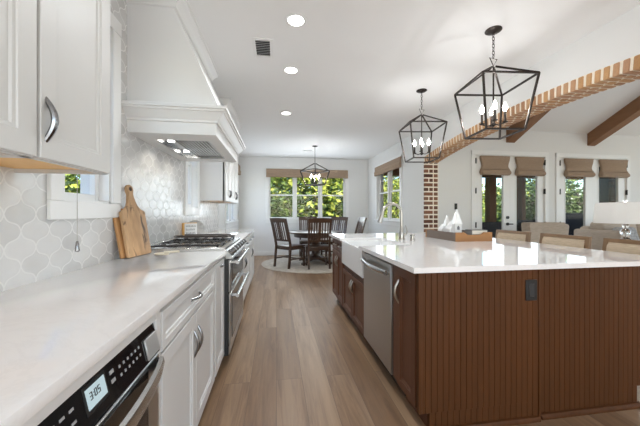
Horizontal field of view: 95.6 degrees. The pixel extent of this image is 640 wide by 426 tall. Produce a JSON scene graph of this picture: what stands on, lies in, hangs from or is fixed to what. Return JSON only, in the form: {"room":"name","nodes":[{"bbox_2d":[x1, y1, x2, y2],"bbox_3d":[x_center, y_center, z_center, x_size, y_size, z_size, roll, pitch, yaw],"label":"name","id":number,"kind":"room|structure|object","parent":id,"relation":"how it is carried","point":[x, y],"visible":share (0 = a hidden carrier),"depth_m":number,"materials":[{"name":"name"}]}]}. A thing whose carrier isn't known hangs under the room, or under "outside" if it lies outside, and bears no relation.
{"room":"kitchen","nodes":[
{"label":"kitchen","id":0,"kind":"room"},
{"bbox_2d":[0,0,238,291],"bbox_3d":[-1.495,-0.221,2.455,0.168,2.870,11.700,0,0,-9],"label":"wall","id":1,"kind":"structure","parent":0,"point":[33,247],"depth_m":1.67,"materials":[{"name":"tile"}]},
{"bbox_2d":[0,0,36,156],"bbox_3d":[-0.916,-0.857,0.543,0.410,1.397,0.545,0,0,-9],"label":"upper cabinet","id":2,"kind":"object","parent":1,"relation":"attached to","point":[18,18],"visible":1,"depth_m":0.77,"materials":[{"name":"paint"}]},
{"bbox_2d":[0,0,109,174],"bbox_3d":[-0.985,-0.857,1.005,0.410,1.397,0.390,0,0,-9],"label":"upper cabinet","id":3,"kind":"object","parent":1,"relation":"attached to","point":[73,36],"visible":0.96,"depth_m":1.01,"materials":[{"name":"paint"}]},
{"bbox_2d":[47,11,121,219],"bbox_3d":[-1.325,-0.601,1.601,0.134,1.270,0.600,0,0,-9],"label":"window","id":4,"kind":"structure","parent":1,"relation":"in","point":[103,200],"depth_m":1.80,"materials":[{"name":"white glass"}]},
{"bbox_2d":[75,174,79,251],"bbox_3d":[-1.226,-0.444,1.464,0.020,1.285,0.020,0,0,-9],"label":"blind cord","id":5,"kind":"object","parent":4,"relation":"hanging from","point":[77,248],"visible":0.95,"depth_m":1.46,"materials":[{"name":"grey plastic"}]},
{"bbox_2d":[121,0,245,161],"bbox_3d":[-1.095,-1.058,2.647,0.680,0.994,1.332,0,0,-9],"label":"range hood","id":6,"kind":"object","parent":1,"relation":"attached to","point":[172,104],"visible":0.99,"depth_m":2.07,"materials":[{"name":"white wood"}]},
{"bbox_2d":[184,161,199,214],"bbox_3d":[-1.619,-0.601,3.559,0.134,1.270,0.600,0,0,-9],"label":"window","id":7,"kind":"structure","parent":1,"relation":"in","point":[190,208],"depth_m":3.71,"materials":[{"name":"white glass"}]},
{"bbox_2d":[200,98,236,201],"bbox_3d":[-1.470,-0.857,4.239,0.410,1.397,0.640,0,0,-9],"label":"upper cabinet","id":8,"kind":"object","parent":1,"relation":"attached to","point":[216,178],"visible":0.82,"depth_m":3.93,"materials":[{"name":"white wood"}]},
{"bbox_2d":[217,116,241,203],"bbox_3d":[-1.565,-0.857,4.873,0.410,1.397,0.638,0,0,-9],"label":"upper cabinet","id":9,"kind":"object","parent":1,"relation":"attached to","point":[236,119],"visible":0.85,"depth_m":4.86,"materials":[{"name":"white wood"}]},
{"bbox_2d":[225,203,238,228],"bbox_3d":[-2.102,-0.451,6.814,0.160,1.570,1.840,0,0,-9],"label":"window","id":10,"kind":"structure","parent":1,"relation":"in","point":[229,222],"depth_m":6.78,"materials":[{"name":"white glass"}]},
{"bbox_2d":[239,156,367,250],"bbox_3d":[-0.434,-0.221,8.419,4.040,2.870,0.180,0,0,-9],"label":"wall","id":11,"kind":"structure","parent":0,"point":[252,177],"depth_m":8.21,"materials":[{"name":"paint"}]},
{"bbox_2d":[254,250,331,255],"bbox_3d":[-0.409,1.149,8.323,3.720,0.130,0.016,0,0,-9],"label":"baseboard","id":12,"kind":"structure","parent":11,"relation":"attached to","point":[294,252],"depth_m":8.20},
{"bbox_2d":[264,168,349,222],"bbox_3d":[-0.355,-0.466,8.370,2.460,1.540,0.160,0,0,-9],"label":"window","id":13,"kind":"structure","parent":11,"relation":"in","point":[294,219],"depth_m":8.36,"materials":[{"name":"white wood"}]},
{"bbox_2d":[266,169,347,178],"bbox_3d":[-0.346,-1.108,8.276,2.340,0.234,0.080,0,0,-9],"label":"roman shade","id":14,"kind":"object","parent":13,"relation":"attached to","point":[291,173],"visible":0.92,"depth_m":8.23,"materials":[{"name":"beige fabric"}]},
{"bbox_2d":[188,0,639,159],"bbox_3d":[0.344,-1.616,2.731,3.990,0.120,11.700,0,0,-9],"label":"ceiling","id":15,"kind":"structure","parent":0,"point":[362,65],"depth_m":2.89,"materials":[{"name":"paint"}]},
{"bbox_2d":[251,37,272,57],"bbox_3d":[-0.538,-1.551,2.740,0.190,0.010,0.320,0,0,-9],"label":"ceiling vent","id":16,"kind":"object","parent":15,"relation":"in","point":[262,47],"visible":1,"depth_m":2.72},
{"bbox_2d":[283,66,298,74],"bbox_3d":[-0.317,-1.551,3.168,0.180,0.008,0.180,0,0,-9],"label":"recessed light","id":17,"kind":"object","parent":15,"relation":"in","point":[291,70],"visible":1,"depth_m":3.17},
{"bbox_2d":[285,13,306,27],"bbox_3d":[-0.194,-1.551,2.347,0.180,0.008,0.180,0,0,-9],"label":"recessed light","id":18,"kind":"object","parent":15,"relation":"in","point":[295,20],"visible":1,"depth_m":2.34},
{"bbox_2d":[300,145,329,185],"bbox_3d":[-0.118,-1.095,6.798,0.503,0.920,0.503,0,0,43],"label":"chandelier","id":19,"kind":"object","parent":15,"relation":"hanging from","point":[314,164],"visible":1,"depth_m":6.78,"materials":[{"name":"brown metal"}]},
{"bbox_2d":[399,88,447,162],"bbox_3d":[1.297,-1.109,3.701,0.459,0.893,0.459,0,0,-2],"label":"pendant lantern","id":20,"kind":"object","parent":15,"relation":"hanging from","point":[422,90],"visible":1,"depth_m":3.67,"materials":[{"name":"brown metal"}]},
{"bbox_2d":[454,25,540,139],"bbox_3d":[1.481,-1.109,2.477,0.459,0.893,0.459,0,0,-2],"label":"pendant lantern","id":21,"kind":"object","parent":15,"relation":"hanging from","point":[493,30],"visible":1,"depth_m":2.44,"materials":[{"name":"brown metal"}]},
{"bbox_2d":[198,254,639,425],"bbox_3d":[4.502,1.264,2.849,12.250,0.100,12.700,0,0,-9],"label":"floor","id":22,"kind":"structure","parent":0,"point":[296,357],"depth_m":2.17,"materials":[{"name":"brown wood"}]},
{"bbox_2d":[22,310,159,425],"bbox_3d":[-0.743,0.772,0.133,0.630,0.884,1.683,0,0,-9],"label":"base cabinet","id":23,"kind":"object","parent":22,"relation":"on","point":[63,396],"visible":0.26,"depth_m":0.63,"materials":[{"name":"wood"}]},
{"bbox_2d":[37,323,164,425],"bbox_3d":[-0.480,0.603,0.668,0.087,0.479,0.623,0,0,-9],"label":"built-in oven","id":24,"kind":"object","parent":23,"relation":"in","point":[124,392],"visible":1,"depth_m":0.73,"materials":[{"name":"black glass"}]},
{"bbox_2d":[0,251,225,425],"bbox_3d":[-0.831,0.315,0.763,0.642,0.030,2.955,0,0,-9],"label":"countertop","id":25,"kind":"structure","parent":23,"relation":"on","point":[53,330],"depth_m":0.83,"materials":[{"name":"white stone"}]},
{"bbox_2d":[113,209,125,258],"bbox_3d":[-1.292,0.136,1.974,0.075,0.321,0.262,0,0,1],"label":"cutting board","id":26,"kind":"object","parent":25,"relation":"on","point":[116,221],"visible":0.27,"depth_m":1.85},
{"bbox_2d":[119,185,150,257],"bbox_3d":[-1.279,0.053,1.992,0.102,0.487,0.245,0,0,1],"label":"cutting board","id":27,"kind":"object","parent":25,"relation":"on","point":[133,222],"visible":1,"depth_m":1.97,"materials":[{"name":"brown wood"}]},
{"bbox_2d":[154,250,178,254],"bbox_3d":[-1.090,0.287,2.054,0.153,0.024,0.105,0,0,-9],"label":"spoon rest","id":28,"kind":"object","parent":25,"relation":"on","point":[174,251],"visible":1,"depth_m":2.07,"materials":[{"name":"beige ceramic"}]},
{"bbox_2d":[154,252,168,254],"bbox_3d":[-1.116,0.293,2.047,0.100,0.014,0.098,0,0,-9],"label":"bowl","id":29,"kind":"object","parent":28,"relation":"on","point":[158,253],"depth_m":2.05,"materials":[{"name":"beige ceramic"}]},
{"bbox_2d":[160,266,214,425],"bbox_3d":[-0.924,0.772,1.424,0.655,0.884,0.920,0,0,-9],"label":"base cabinet","id":30,"kind":"object","parent":22,"relation":"on","point":[187,322],"visible":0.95,"depth_m":1.37,"materials":[{"name":"white wood"}]},
{"bbox_2d":[150,236,248,355],"bbox_3d":[-1.072,0.731,2.690,0.732,0.966,0.935,0,0,-9],"label":"range","id":31,"kind":"object","parent":22,"relation":"on","point":[234,282],"visible":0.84,"depth_m":2.37,"materials":[{"name":"silver metal"}]},
{"bbox_2d":[150,236,239,258],"bbox_3d":[-1.122,0.308,2.686,0.632,0.121,0.929,0,0,-9],"label":"cooktop","id":32,"kind":"object","parent":31,"relation":"in","point":[181,244],"depth_m":2.39,"materials":[{"name":"metal"}]},
{"bbox_2d":[174,234,234,237],"bbox_3d":[-1.176,0.241,2.986,0.594,0.022,0.215,0,0,-9],"label":"griddle plate","id":33,"kind":"object","parent":31,"relation":"on","point":[185,235],"visible":1,"depth_m":2.90,"materials":[{"name":"metal"}]},
{"bbox_2d":[213,258,223,376],"bbox_3d":[-1.019,0.772,2.047,0.651,0.884,0.338,0,0,-9],"label":"base cabinet","id":34,"kind":"object","parent":22,"relation":"on","point":[219,266],"visible":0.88,"depth_m":2.10,"materials":[{"name":"white wood"}]},
{"bbox_2d":[243,237,248,301],"bbox_3d":[-1.262,0.772,3.679,0.655,0.884,1.050,0,0,-9],"label":"base cabinet","id":35,"kind":"object","parent":22,"relation":"on","point":[246,257],"visible":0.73,"depth_m":3.91,"materials":[{"name":"white wood"}]},
{"bbox_2d":[203,229,254,239],"bbox_3d":[-1.345,0.315,4.192,0.642,0.030,2.110,0,0,-9],"label":"countertop","id":36,"kind":"structure","parent":35,"relation":"on","point":[242,234],"depth_m":4.33,"materials":[{"name":"white stone"}]},
{"bbox_2d":[182,223,196,235],"bbox_3d":[-1.447,0.207,3.220,0.048,0.184,0.150,0,0,40],"label":"block sign","id":37,"kind":"object","parent":36,"relation":"on","point":[187,228],"visible":0.77,"depth_m":3.19,"materials":[{"name":"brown wood"}]},
{"bbox_2d":[189,220,203,233],"bbox_3d":[-1.474,0.195,3.442,0.181,0.208,0.136,0,0,-9],"label":"plate","id":38,"kind":"object","parent":36,"relation":"on","point":[200,227],"visible":0.33,"depth_m":3.46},
{"bbox_2d":[248,232,253,285],"bbox_3d":[-1.417,0.772,4.708,0.655,0.884,1.028,0,0,-9],"label":"base cabinet","id":39,"kind":"object","parent":22,"relation":"on","point":[251,236],"visible":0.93,"depth_m":4.69,"materials":[{"name":"white wood"}]},
{"bbox_2d":[262,255,331,273],"bbox_3d":[-0.138,1.208,6.987,2.490,0.012,2.490,0,0,-9],"label":"area rug","id":40,"kind":"object","parent":22,"relation":"on","point":[316,266],"visible":0.56,"depth_m":6.45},
{"bbox_2d":[270,218,305,268],"bbox_3d":[-0.719,0.658,6.458,0.506,1.087,0.650,0,0,39],"label":"dining chair","id":41,"kind":"object","parent":40,"relation":"on","point":[290,246],"visible":1,"depth_m":6.32,"materials":[{"name":"brown wood"}]},
{"bbox_2d":[299,217,319,256],"bbox_3d":[-0.292,0.658,7.747,0.506,1.087,0.650,0,0,-9],"label":"dining chair","id":42,"kind":"object","parent":40,"relation":"on","point":[301,241],"visible":0.5,"depth_m":7.93,"materials":[{"name":"brown wood"}]},
{"bbox_2d":[289,230,341,264],"bbox_3d":[-0.118,0.828,6.990,1.280,0.748,1.280,0,0,-9],"label":"dining table","id":43,"kind":"object","parent":40,"relation":"on","point":[297,233],"visible":0.59,"depth_m":6.81,"materials":[{"name":"brown wood"}]},
{"bbox_2d":[305,218,331,269],"bbox_3d":[-0.041,0.658,6.339,0.506,1.087,0.649,0,0,-9],"label":"dining chair","id":44,"kind":"object","parent":40,"relation":"on","point":[309,247],"visible":0.98,"depth_m":6.14,"materials":[{"name":"brown wood"}]},
{"bbox_2d":[320,217,347,254],"bbox_3d":[0.380,0.658,7.606,0.506,1.087,0.650,0,0,31],"label":"dining chair","id":45,"kind":"object","parent":40,"relation":"on","point":[345,219],"visible":0.42,"depth_m":7.77,"materials":[{"name":"brown wood"}]},
{"bbox_2d":[355,217,366,232],"bbox_3d":[0.738,0.658,6.909,0.650,1.087,0.506,0,0,-11],"label":"dining chair","id":46,"kind":"object","parent":40,"relation":"on","point":[362,220],"visible":0.39,"depth_m":6.96,"materials":[{"name":"brown wood"}]},
{"bbox_2d":[332,238,354,314],"bbox_3d":[0.510,0.772,3.772,0.651,0.884,0.640,0,0,-9],"label":"base cabinet","id":47,"kind":"object","parent":22,"relation":"on","point":[337,265],"visible":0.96,"depth_m":3.70,"materials":[{"name":"brown wood"}]},
{"bbox_2d":[343,265,371,347],"bbox_3d":[0.621,0.914,3.036,0.651,0.600,0.840,0,0,-9],"label":"base cabinet","id":48,"kind":"object","parent":22,"relation":"on","point":[353,284],"visible":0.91,"depth_m":2.92,"materials":[{"name":"brown wood"}]},
{"bbox_2d":[361,252,405,395],"bbox_3d":[0.705,0.779,2.272,0.671,0.870,0.685,0,0,-9],"label":"dishwasher","id":49,"kind":"object","parent":22,"relation":"on","point":[380,276],"visible":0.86,"depth_m":2.13,"materials":[{"name":"silver metal"}]},
{"bbox_2d":[393,266,427,425],"bbox_3d":[0.805,0.772,1.799,0.654,0.884,0.270,0,0,-9],"label":"base cabinet","id":50,"kind":"object","parent":22,"relation":"on","point":[406,284],"visible":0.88,"depth_m":1.75,"materials":[{"name":"brown wood"}]},
{"bbox_2d":[417,269,540,425],"bbox_3d":[0.909,0.772,1.647,0.747,0.884,0.046,0,0,-9],"label":"island end panel","id":51,"kind":"object","parent":22,"relation":"on","point":[477,332],"visible":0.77,"depth_m":1.65,"materials":[{"name":"brown wood"}]},
{"bbox_2d":[525,279,536,300],"bbox_3d":[1.232,0.453,1.690,0.075,0.122,0.009,0,0,-9],"label":"outlet","id":52,"kind":"object","parent":51,"relation":"attached to","point":[530,285],"visible":1,"depth_m":1.69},
{"bbox_2d":[529,284,534,296],"bbox_3d":[1.233,0.453,1.687,0.035,0.074,0.003,0,0,-9],"label":"receptacle","id":53,"kind":"object","parent":52,"relation":"attached to","point":[531,286],"depth_m":1.69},
{"bbox_2d":[495,230,530,241],"bbox_3d":[1.987,0.713,3.306,0.498,1.003,0.498,0,0,-9],"label":"bar stool","id":54,"kind":"object","parent":22,"relation":"on","point":[502,234],"visible":0.1,"depth_m":3.29,"materials":[{"name":"fabric"}]},
{"bbox_2d":[521,222,568,242],"bbox_3d":[4.104,0.697,5.520,1.036,1.035,0.800,0,0,-9],"label":"armchair","id":55,"kind":"object","parent":22,"relation":"on","point":[535,228],"visible":0.16,"depth_m":5.11,"materials":[{"name":"beige fabric"}]},
{"bbox_2d":[539,233,591,248],"bbox_3d":[2.076,0.713,2.708,0.498,1.003,0.498,0,0,-9],"label":"bar stool","id":56,"kind":"object","parent":22,"relation":"on","point":[545,238],"visible":0.06,"depth_m":2.69,"materials":[{"name":"beige fabric"}]},
{"bbox_2d":[574,222,639,249],"bbox_3d":[6.368,0.639,5.748,2.200,0.950,0.920,0,0,-9],"label":"sofa","id":57,"kind":"object","parent":22,"relation":"on","point":[597,231],"visible":0.27,"depth_m":5.65,"materials":[{"name":"beige fabric"}]},
{"bbox_2d":[590,222,637,233],"bbox_3d":[5.902,0.412,5.819,0.880,0.496,0.306,0,0,-9],"label":"cushion","id":58,"kind":"object","parent":57,"relation":"on","point":[599,226],"depth_m":5.71,"materials":[{"name":"beige fabric"}]},
{"bbox_2d":[612,227,639,239],"bbox_3d":[5.685,0.463,5.380,0.440,0.381,0.216,0,0,-9],"label":"throw pillow","id":59,"kind":"object","parent":57,"relation":"on","point":[634,236],"visible":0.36,"depth_m":5.35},
{"bbox_2d":[636,224,639,238],"bbox_3d":[6.792,0.412,5.952,0.880,0.496,0.306,0,0,-9],"label":"cushion","id":60,"kind":"object","parent":57,"relation":"on","point":[637,225],"depth_m":5.81,"materials":[{"name":"beige fabric"}]},
{"bbox_2d":[602,238,639,254],"bbox_3d":[2.163,0.713,2.134,0.498,1.003,0.498,0,0,-9],"label":"bar stool","id":61,"kind":"object","parent":22,"relation":"on","point":[609,244],"visible":0.06,"depth_m":2.26,"materials":[{"name":"beige fabric"}]},
{"bbox_3d":[1.345,0.772,2.983,0.755,0.884,2.448,0,0,-9],"label":"cabinet","id":62,"kind":"object","parent":22,"relation":"on","visible":0},
{"bbox_2d":[329,233,639,273],"bbox_3d":[1.212,0.315,2.953,1.807,0.030,2.538,0,0,-9],"label":"countertop","id":63,"kind":"structure","parent":62,"relation":"on","point":[423,254],"depth_m":2.02,"materials":[{"name":"white stone"}]},
{"bbox_2d":[342,240,396,277],"bbox_3d":[0.554,0.460,3.028,0.485,0.258,0.815,0,0,-9],"label":"farmhouse sink","id":64,"kind":"object","parent":63,"relation":"in","point":[352,255],"visible":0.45,"depth_m":3.06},
{"bbox_2d":[377,202,407,238],"bbox_3d":[0.809,0.095,3.236,0.352,0.411,0.075,0,0,-9],"label":"faucet","id":65,"kind":"object","parent":63,"relation":"on","point":[402,234],"visible":0.99,"depth_m":3.23,"materials":[{"name":"silver metal"}]},
{"bbox_2d":[426,229,491,241],"bbox_3d":[1.546,0.253,3.291,0.411,0.094,0.611,0,0,-9],"label":"serving tray","id":66,"kind":"object","parent":63,"relation":"on","point":[462,236],"visible":0.85,"depth_m":3.01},
{"bbox_2d":[438,216,448,230],"bbox_3d":[1.506,0.161,3.492,0.110,0.253,0.158,0,0,-3],"label":"house","id":67,"kind":"object","parent":66,"relation":"on","point":[442,227],"visible":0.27,"depth_m":3.45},
{"bbox_2d":[445,209,462,232],"bbox_3d":[1.520,0.125,3.280,0.138,0.324,0.201,0,0,0],"label":"house","id":68,"kind":"object","parent":66,"relation":"on","point":[455,225],"visible":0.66,"depth_m":3.20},
{"bbox_3d":[1.660,0.261,3.090,0.176,0.050,0.120,0,0,-10],"label":"book","id":69,"kind":"object","parent":66,"relation":"on","visible":0},
{"bbox_2d":[465,229,486,234],"bbox_3d":[1.666,0.209,3.091,0.176,0.050,0.120,0,0,-6],"label":"book","id":70,"kind":"object","parent":69,"relation":"on","point":[467,231],"visible":0.85,"depth_m":3.04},
{"bbox_2d":[538,266,639,419],"bbox_3d":[1.670,0.772,1.770,0.792,0.884,0.044,0,0,-9],"label":"island end panel","id":71,"kind":"object","parent":62,"relation":"attached to","point":[589,318],"visible":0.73,"depth_m":1.76,"materials":[{"name":"brown wood"}]},
{"bbox_3d":[3.469,0.879,3.301,0.600,0.670,0.600,0,0,-9],"label":"side table","id":72,"kind":"object","parent":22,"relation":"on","visible":0},
{"bbox_2d":[593,199,639,239],"bbox_3d":[3.479,0.196,3.303,0.544,0.693,0.544,0,0,-9],"label":"table lamp","id":73,"kind":"object","parent":72,"relation":"on","point":[624,213],"visible":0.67,"depth_m":3.19,"materials":[{"name":"fabric"}]},
{"bbox_2d":[368,5,639,232],"bbox_3d":[2.396,-1.586,3.039,0.260,5.600,11.700,0,0,-9],"label":"wall","id":74,"kind":"structure","parent":0,"point":[618,40],"depth_m":3.40,"materials":[{"name":"paint"}]},
{"bbox_2d":[374,154,401,225],"bbox_3d":[1.684,-0.476,7.109,0.160,1.569,1.720,0,0,-9],"label":"window","id":75,"kind":"structure","parent":74,"relation":"in","point":[378,179],"depth_m":7.08,"materials":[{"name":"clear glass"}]},
{"bbox_2d":[374,156,400,175],"bbox_3d":[1.609,-1.093,7.062,0.055,0.234,1.630,0,0,-9],"label":"roman shade","id":76,"kind":"object","parent":75,"relation":"attached to","point":[394,164],"visible":1,"depth_m":6.86,"materials":[{"name":"beige fabric"}]},
{"bbox_2d":[424,54,639,232],"bbox_3d":[2.375,-0.004,3.147,0.276,2.437,4.480,0,0,-9],"label":"brick arch","id":77,"kind":"object","parent":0,"point":[620,73],"visible":0.79,"depth_m":3.14,"materials":[{"name":"brick"}]},
{"bbox_2d":[438,130,639,229],"bbox_3d":[5.866,-0.311,6.568,7.650,3.050,0.150,0,0,-9],"label":"wall","id":78,"kind":"structure","parent":0,"point":[454,171],"depth_m":6.28,"materials":[{"name":"paint"}]},
{"bbox_2d":[480,155,511,174],"bbox_3d":[3.713,-0.992,6.122,0.690,0.402,0.092,0,0,-9],"label":"roman shade","id":79,"kind":"object","parent":78,"relation":"attached to","point":[490,165],"visible":1,"depth_m":6.11,"materials":[{"name":"beige fabric"}]},
{"bbox_2d":[471,150,548,230],"bbox_3d":[4.082,-0.046,6.254,1.850,2.520,0.181,0,0,-9],"label":"door","id":80,"kind":"structure","parent":78,"relation":"in","point":[509,182],"depth_m":6.23,"materials":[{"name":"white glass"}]},
{"bbox_2d":[515,157,545,175],"bbox_3d":[4.541,-0.992,6.247,0.695,0.402,0.092,0,0,-9],"label":"roman shade","id":81,"kind":"object","parent":78,"relation":"attached to","point":[525,166],"visible":1,"depth_m":6.23,"materials":[{"name":"beige fabric"}]},
{"bbox_2d":[564,158,595,176],"bbox_3d":[5.765,-0.992,6.430,0.730,0.402,0.092,0,0,-9],"label":"roman shade","id":82,"kind":"object","parent":78,"relation":"attached to","point":[574,167],"visible":1,"depth_m":6.41,"materials":[{"name":"beige fabric"}]},
{"bbox_2d":[556,153,630,225],"bbox_3d":[6.154,-0.046,6.565,1.960,2.520,0.181,0,0,-9],"label":"door","id":83,"kind":"structure","parent":78,"relation":"in","point":[590,184],"depth_m":6.54,"materials":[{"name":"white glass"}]},
{"bbox_2d":[599,159,629,177],"bbox_3d":[6.675,-0.992,6.567,0.750,0.402,0.092,0,0,-9],"label":"roman shade","id":84,"kind":"object","parent":78,"relation":"attached to","point":[608,168],"visible":1,"depth_m":6.55,"materials":[{"name":"beige fabric"}]},
{"bbox_2d":[506,79,639,135],"bbox_3d":[6.489,-2.951,1.706,7.860,2.620,9.850,0,0,-9],"label":"ceiling","id":85,"kind":"structure","parent":0,"point":[583,115],"depth_m":5.91,"materials":[{"name":"paint"}]},
{"bbox_2d":[506,110,549,142],"bbox_3d":[4.434,-2.824,3.875,0.200,2.655,4.748,0,0,-9],"label":"ceiling beam","id":86,"kind":"structure","parent":85,"relation":"attached to","point":[533,120],"depth_m":5.90,"materials":[{"name":"brown wood"}]},
{"bbox_2d":[587,96,639,145],"bbox_3d":[6.452,-2.824,4.177,0.200,2.655,4.748,0,0,-9],"label":"ceiling beam","id":87,"kind":"structure","parent":85,"relation":"attached to","point":[630,112],"depth_m":6.00,"materials":[{"name":"brown wood"}]},
{"bbox_2d":[599,167,608,202],"bbox_3d":[7.916,-0.086,8.266,0.470,2.640,0.200,0,0,-9],"label":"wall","id":88,"kind":"structure","parent":0,"point":[603,182],"depth_m":8.18,"materials":[{"name":"grey"}]},
{"label":"outside","id":89,"kind":"structure","parent":0,"visible":0},
{"bbox_3d":[6.181,1.639,26.207,140.000,0.150,130.000,0,0,-9],"label":"ground","id":90,"kind":"structure","parent":89,"visible":0},
{"bbox_2d":[65,174,79,192],"bbox_3d":[-6.306,-1.583,9.025,5.250,6.352,6.322,0,0,-11],"label":"tree","id":91,"kind":"object","parent":90,"relation":"on","point":[71,177],"visible":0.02,"depth_m":8.49,"materials":[{"name":"green plant"}]},
{"bbox_2d":[65,175,79,191],"bbox_3d":[-13.222,-0.621,9.383,7.640,4.710,33.072,0,0,-9],"label":"tree line","id":92,"kind":"object","parent":90,"relation":"on","point":[67,182],"visible":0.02,"depth_m":12.91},
{"bbox_2d":[270,178,286,216],"bbox_3d":[-2.888,-0.022,11.349,4.091,3.693,4.198,0,0,3],"label":"tree","id":93,"kind":"object","parent":90,"relation":"on","point":[283,192],"visible":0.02,"depth_m":10.79,"materials":[{"name":"green plant"}]},
{"bbox_2d":[270,177,330,216],"bbox_3d":[-1.068,-0.022,11.312,4.198,3.693,4.091,0,0,43],"label":"tree","id":94,"kind":"object","parent":90,"relation":"on","point":[284,211],"visible":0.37,"depth_m":11.34,"materials":[{"name":"green plant"}]},
{"bbox_2d":[270,177,339,216],"bbox_3d":[-2.304,-1.758,12.223,6.674,6.704,5.542,0,0,-44],"label":"tree","id":95,"kind":"object","parent":90,"relation":"on","point":[277,181],"visible":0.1,"depth_m":11.95,"materials":[{"name":"green plant"}]},
{"bbox_2d":[270,177,339,214],"bbox_3d":[-1.000,-1.680,14.677,6.760,7.247,7.510,0,0,-33],"label":"tree","id":96,"kind":"object","parent":90,"relation":"on","point":[285,180],"visible":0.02,"depth_m":14.10,"materials":[{"name":"green plant"}]},
{"bbox_2d":[282,176,385,216],"bbox_3d":[0.109,-1.680,13.020,7.509,7.247,6.760,0,0,0],"label":"tree","id":97,"kind":"object","parent":90,"relation":"on","point":[340,185],"visible":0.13,"depth_m":11.62,"materials":[{"name":"green plant"}]},
{"bbox_2d":[289,178,387,211],"bbox_3d":[0.741,-2.285,15.972,7.727,7.763,6.417,0,0,-35],"label":"tree","id":98,"kind":"object","parent":90,"relation":"on","point":[325,178],"visible":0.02,"depth_m":14.48,"materials":[{"name":"green plant"}]},
{"bbox_2d":[308,178,387,216],"bbox_3d":[0.748,-0.022,12.149,4.198,3.693,4.091,0,0,-22],"label":"tree","id":99,"kind":"object","parent":90,"relation":"on","point":[338,206],"visible":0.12,"depth_m":11.91,"materials":[{"name":"green plant"}]},
{"bbox_2d":[384,178,398,217],"bbox_3d":[3.045,-0.180,14.523,3.512,3.529,2.917,0,0,-44],"label":"tree","id":100,"kind":"object","parent":90,"relation":"on","point":[385,185],"visible":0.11,"depth_m":14.41,"materials":[{"name":"green plant"}]},
{"bbox_2d":[384,176,398,216],"bbox_3d":[7.082,-1.418,24.298,7.872,6.925,7.671,0,0,-14],"label":"tree","id":101,"kind":"object","parent":90,"relation":"on","point":[386,176],"visible":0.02,"depth_m":24.04,"materials":[{"name":"green plant"}]},
{"bbox_2d":[385,178,398,217],"bbox_3d":[4.988,-0.460,18.482,4.693,4.529,4.225,0,0,0],"label":"tree","id":102,"kind":"object","parent":90,"relation":"on","point":[394,185],"visible":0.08,"depth_m":18.41,"materials":[{"name":"green plant"}]},
{"bbox_2d":[482,184,499,220],"bbox_3d":[7.802,-0.107,15.263,3.880,3.744,3.493,0,0,-9],"label":"tree","id":103,"kind":"object","parent":90,"relation":"on","point":[483,193],"visible":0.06,"depth_m":14.69,"materials":[{"name":"green plant"}]},
{"bbox_2d":[496,180,534,220],"bbox_3d":[10.004,-0.110,14.571,2.800,3.388,3.372,0,0,-11],"label":"tree","id":104,"kind":"object","parent":90,"relation":"on","point":[528,196],"visible":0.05,"depth_m":14.62,"materials":[{"name":"green plant"}]},
{"bbox_2d":[482,186,582,221],"bbox_3d":[27.757,-0.675,30.183,28.116,4.817,7.070,0,0,18],"label":"tree line","id":105,"kind":"object","parent":90,"relation":"on","point":[497,188],"visible":0.03,"depth_m":31.73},
{"bbox_2d":[484,179,582,221],"bbox_3d":[9.315,-0.221,13.185,4.723,4.155,4.603,0,0,35],"label":"tree","id":106,"kind":"object","parent":90,"relation":"on","point":[529,211],"visible":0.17,"depth_m":12.60,"materials":[{"name":"green plant"}]},
{"bbox_2d":[526,179,582,205],"bbox_3d":[11.909,-0.270,14.353,3.831,4.107,4.255,0,0,32],"label":"tree","id":107,"kind":"object","parent":90,"relation":"on","point":[534,179],"visible":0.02,"depth_m":13.78,"materials":[{"name":"green plant"}]},
{"bbox_2d":[530,180,582,212],"bbox_3d":[11.422,-0.221,12.580,4.603,4.155,4.723,0,0,11],"label":"tree","id":108,"kind":"object","parent":90,"relation":"on","point":[572,205],"visible":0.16,"depth_m":12.83,"materials":[{"name":"green plant"}]},
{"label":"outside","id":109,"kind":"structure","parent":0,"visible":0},
{"bbox_3d":[6.533,1.374,8.523,9.550,0.280,3.480,0,0,-9],"label":"floor","id":110,"kind":"structure","parent":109,"visible":0},
{"bbox_2d":[485,177,495,221],"bbox_3d":[5.621,0.044,9.549,0.290,2.380,0.260,0,0,-9],"label":"porch post","id":111,"kind":"object","parent":110,"relation":"on","point":[490,182],"visible":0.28,"depth_m":9.45,"materials":[{"name":"brown wood"}]},
{"bbox_2d":[482,222,501,237],"bbox_3d":[4.082,0.734,7.503,0.850,1.000,0.870,0,0,-9],"label":"patio chair","id":112,"kind":"object","parent":110,"relation":"on","point":[492,227],"visible":0.04,"depth_m":7.08,"materials":[{"name":"grey wicker"}]},
{"bbox_2d":[517,178,525,219],"bbox_3d":[6.738,0.044,9.717,0.190,2.380,0.260,0,0,-9],"label":"porch post","id":113,"kind":"object","parent":110,"relation":"on","point":[521,182],"visible":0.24,"depth_m":9.62,"materials":[{"name":"brown wood"}]},
{"bbox_2d":[517,220,534,230],"bbox_3d":[5.265,0.714,7.706,0.800,1.040,0.820,0,0,-9],"label":"patio chair","id":114,"kind":"object","parent":110,"relation":"on","point":[519,222],"visible":0.04,"depth_m":7.27,"materials":[{"name":"grey wicker"}]},
{"bbox_2d":[565,213,582,234],"bbox_3d":[6.388,0.624,7.632,0.720,1.220,0.740,0,0,-9],"label":"patio chair","id":115,"kind":"object","parent":110,"relation":"on","point":[574,220],"visible":0.07,"depth_m":7.25,"materials":[{"name":"blue fabric"}]},
{"bbox_2d":[609,178,615,201],"bbox_3d":[8.367,-0.086,8.328,0.420,2.640,0.310,0,0,-9],"label":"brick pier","id":116,"kind":"structure","parent":110,"relation":"on","point":[612,181],"depth_m":8.16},
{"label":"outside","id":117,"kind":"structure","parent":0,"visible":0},
{"bbox_2d":[384,168,582,179],"bbox_3d":[6.362,-1.276,9.661,9.550,0.260,0.220,0,0,-9],"label":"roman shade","id":118,"kind":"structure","parent":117,"point":[396,171],"depth_m":9.52,"materials":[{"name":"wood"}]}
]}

